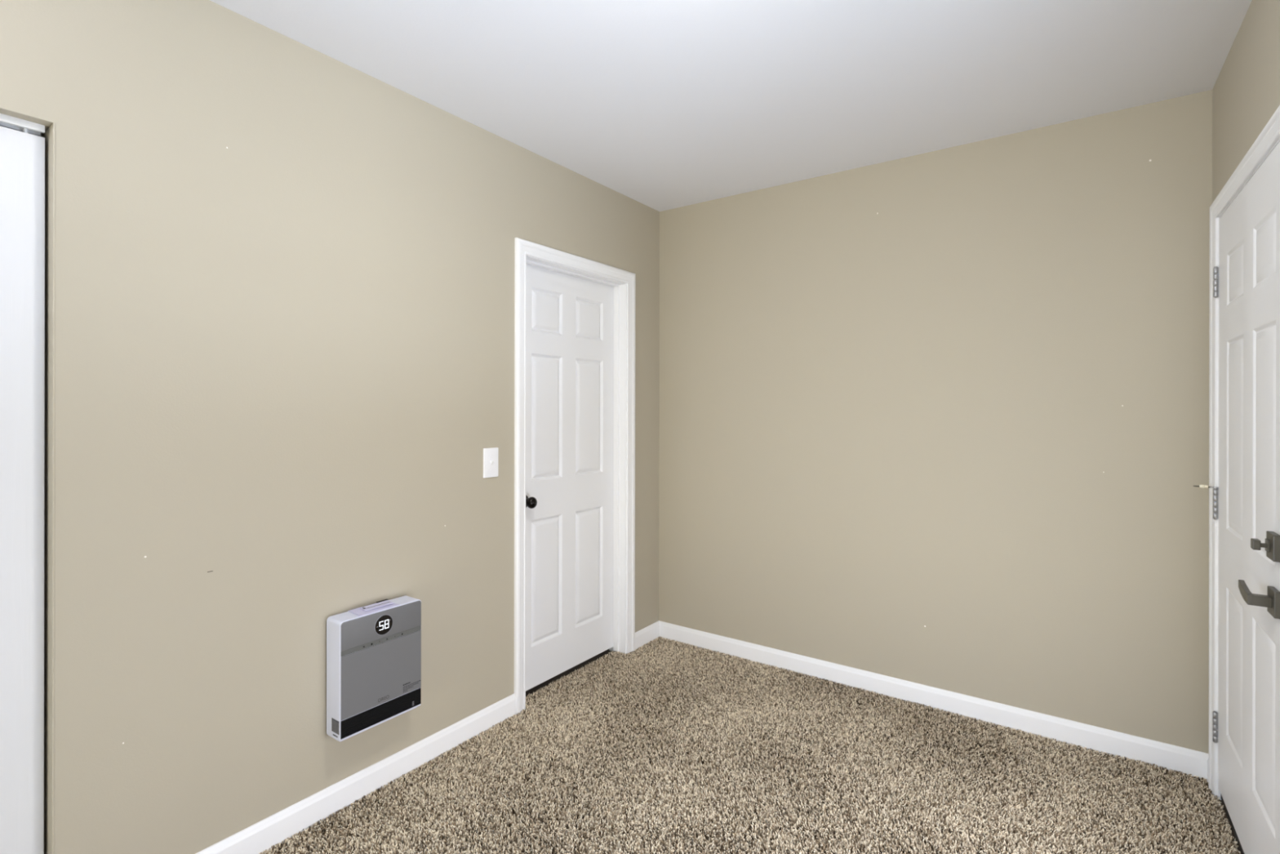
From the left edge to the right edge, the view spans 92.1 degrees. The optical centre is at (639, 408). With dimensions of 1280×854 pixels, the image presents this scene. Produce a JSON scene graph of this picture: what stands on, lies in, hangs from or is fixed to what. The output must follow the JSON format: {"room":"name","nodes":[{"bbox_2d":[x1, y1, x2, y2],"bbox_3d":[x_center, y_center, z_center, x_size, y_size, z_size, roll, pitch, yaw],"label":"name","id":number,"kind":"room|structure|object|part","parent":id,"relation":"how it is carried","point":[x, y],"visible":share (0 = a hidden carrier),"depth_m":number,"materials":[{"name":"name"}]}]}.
{"room":"empty bedroom","nodes":[
{"label":"empty bedroom","id":0,"kind":"room"},
{"bbox_2d":[0,0,659,853],"bbox_3d":[-1.181,0.112,1.923,0.116,2.550,4.300,0,0,35],"label":"wall","id":1,"kind":"structure","parent":0,"point":[279,274],"depth_m":1.86,"materials":[{"name":"beige paint"}]},
{"bbox_2d":[0,125,44,853],"bbox_3d":[-1.691,0.319,1.218,0.032,2.006,0.747,0,0,35],"label":"door","id":2,"kind":"structure","parent":1,"relation":"in","point":[22,154],"depth_m":1.48,"materials":[{"name":"white"}]},
{"bbox_2d":[0,113,44,136],"bbox_3d":[-1.688,-0.683,1.214,0.043,0.016,0.748,0,0,35],"label":"trim","id":3,"kind":"structure","parent":1,"relation":"attached to","point":[6,121],"depth_m":1.48,"materials":[{"name":"white metal"}]},
{"bbox_2d":[326,595,421,742],"bbox_3d":[-0.910,0.883,2.126,0.094,0.392,0.302,0,0,35],"label":"wall heater","id":4,"kind":"object","parent":1,"relation":"attached to","point":[374,660],"visible":1,"depth_m":2.06,"materials":[{"name":"grey plastic"}]},
{"bbox_2d":[331,718,338,733],"bbox_3d":[-0.986,1.028,1.995,0.042,0.039,0.001,0,0,35],"label":"grille","id":5,"kind":"object","parent":4,"relation":"attached to","point":[335,722],"depth_m":2.00,"materials":[{"name":"black metal"}]},
{"bbox_2d":[347,599,399,616],"bbox_3d":[-0.915,0.683,2.121,0.086,0.008,0.151,0,0,35],"label":"air vent","id":6,"kind":"object","parent":4,"relation":"on","point":[384,604],"visible":1,"depth_m":2.11,"materials":[{"name":"plastic"}]},
{"bbox_2d":[340,687,421,739],"bbox_3d":[-0.875,1.035,2.100,0.003,0.058,0.296,0,0,35],"label":"grille","id":7,"kind":"object","parent":4,"relation":"attached to","point":[353,723],"depth_m":2.09,"materials":[{"name":"black plastic"}]},
{"bbox_3d":[-0.874,0.735,2.100,0.002,0.092,0.296,0,0,35],"label":"panel","id":8,"kind":"part","parent":4,"relation":"part of","materials":[{"name":"grey"}]},
{"bbox_3d":[-0.875,0.901,2.100,0.002,0.206,0.296,0,0,35],"label":"panel","id":9,"kind":"part","parent":4,"relation":"part of","materials":[{"name":"grey"}]},
{"bbox_2d":[403,680,420,692],"bbox_3d":[-0.810,0.982,2.189,0.001,0.027,0.071,0,0,35],"label":"print","id":10,"kind":"object","parent":4,"relation":"attached to","point":[409,686],"depth_m":2.19,"materials":[{"name":"black"}]},
{"bbox_2d":[195,620,659,853],"bbox_3d":[-0.650,1.300,2.562,0.013,0.097,2.640,0,0,35],"label":"baseboard","id":11,"kind":"structure","parent":1,"relation":"attached to","point":[259,837],"depth_m":2.13,"materials":[{"name":"white paint"}]},
{"bbox_2d":[483,447,498,478],"bbox_3d":[-0.623,0.229,2.593,0.018,0.124,0.079,0,0,35],"label":"light switch","id":12,"kind":"object","parent":1,"relation":"attached to","point":[491,455],"visible":1,"depth_m":2.59,"materials":[{"name":"white plastic"}]},
{"bbox_2d":[525,264,613,690],"bbox_3d":[-0.345,0.319,3.104,0.108,1.999,0.746,0,0,35],"label":"door","id":13,"kind":"structure","parent":1,"relation":"in","point":[570,348],"depth_m":3.11,"materials":[{"name":"white paint"}]},
{"bbox_3d":[-0.503,0.433,2.835,0.052,0.054,0.054,0,0,35],"label":"knob","id":14,"kind":"part","parent":13,"relation":"part of","materials":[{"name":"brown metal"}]},
{"bbox_2d":[514,237,635,715],"bbox_3d":[-0.335,0.300,3.097,0.133,2.098,0.885,0,0,35],"label":"trim","id":15,"kind":"structure","parent":1,"relation":"attached to","point":[526,252],"depth_m":3.38,"materials":[{"name":"white paint"}]},
{"bbox_3d":[-0.346,0.333,3.105,0.032,2.032,0.751,0,0,35],"label":"stop molding","id":16,"kind":"part","parent":15,"relation":"part of","materials":[{"name":"white paint"}]},
{"bbox_2d":[209,0,1252,211],"bbox_3d":[-0.395,-1.212,1.364,3.613,0.100,4.530,0,0,35],"label":"ceiling","id":17,"kind":"structure","parent":0,"point":[661,104],"depth_m":2.09,"materials":[{"name":"white paint"}]},
{"bbox_2d":[268,640,1241,853],"bbox_3d":[-0.399,1.398,1.364,3.613,0.099,4.530,0,0,35],"label":"floor","id":18,"kind":"structure","parent":0,"point":[579,666],"depth_m":2.12,"materials":[{"name":"brown carpet"}]},
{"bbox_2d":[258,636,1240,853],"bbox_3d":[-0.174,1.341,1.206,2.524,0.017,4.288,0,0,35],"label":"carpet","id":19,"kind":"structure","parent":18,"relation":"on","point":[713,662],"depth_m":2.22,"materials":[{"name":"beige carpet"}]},
{"bbox_2d":[658,89,1212,753],"bbox_3d":[1.169,0.115,2.958,2.743,2.550,0.116,0,0,35],"label":"wall","id":20,"kind":"structure","parent":0,"point":[939,419],"depth_m":2.71,"materials":[{"name":"beige paint"}]},
{"bbox_2d":[658,620,1208,781],"bbox_3d":[1.090,1.303,2.935,2.414,0.097,0.013,0,0,35],"label":"baseboard","id":21,"kind":"structure","parent":20,"relation":"attached to","point":[1194,762],"depth_m":2.69,"materials":[{"name":"white paint"}]},
{"bbox_2d":[1212,0,1279,202],"bbox_3d":[0.870,0.115,0.412,0.115,2.550,4.420,0,0,35],"label":"wall","id":22,"kind":"structure","parent":0,"point":[1246,91],"depth_m":1.80,"materials":[{"name":"beige paint"}]},
{"bbox_2d":[1208,105,1279,799],"bbox_3d":[1.794,0.316,1.750,0.141,2.073,0.997,0,0,35],"label":"trim","id":23,"kind":"structure","parent":22,"relation":"attached to","point":[1268,138],"depth_m":2.14,"materials":[{"name":"white paint"}]},
{"bbox_2d":[1212,141,1279,853],"bbox_3d":[1.756,0.346,1.786,0.101,2.000,0.866,0,0,35],"label":"door","id":24,"kind":"structure","parent":22,"relation":"in","point":[1246,726],"depth_m":1.77,"materials":[{"name":"white paint"}]},
{"bbox_2d":[1193,484,1218,488],"bbox_3d":[1.976,0.273,2.153,0.067,0.012,0.017,0,0,35],"label":"door stop","id":25,"kind":"object","parent":24,"relation":"attached to","point":[1199,486],"visible":1,"depth_m":2.15,"materials":[{"name":"grey metal"}]},
{"bbox_3d":[1.566,0.475,1.595,0.013,0.033,0.138,0,0,37],"label":"lever blade","id":26,"kind":"part","parent":24,"relation":"part of","materials":[{"name":"grey metal"}]},
{"bbox_3d":[1.548,0.479,1.538,0.037,0.025,0.025,0,0,35],"label":"lever handle","id":27,"kind":"part","parent":24,"relation":"part of","materials":[{"name":"grey metal"}]},
{"bbox_3d":[1.558,0.341,1.540,0.019,0.030,0.024,0,0,35],"label":"turn stem","id":28,"kind":"part","parent":24,"relation":"part of","materials":[{"name":"grey metal"}]},
{"bbox_3d":[1.568,0.479,1.524,0.013,0.065,0.066,0,0,35],"label":"lever","id":29,"kind":"part","parent":24,"relation":"part of","materials":[{"name":"grey metal"}]}
]}

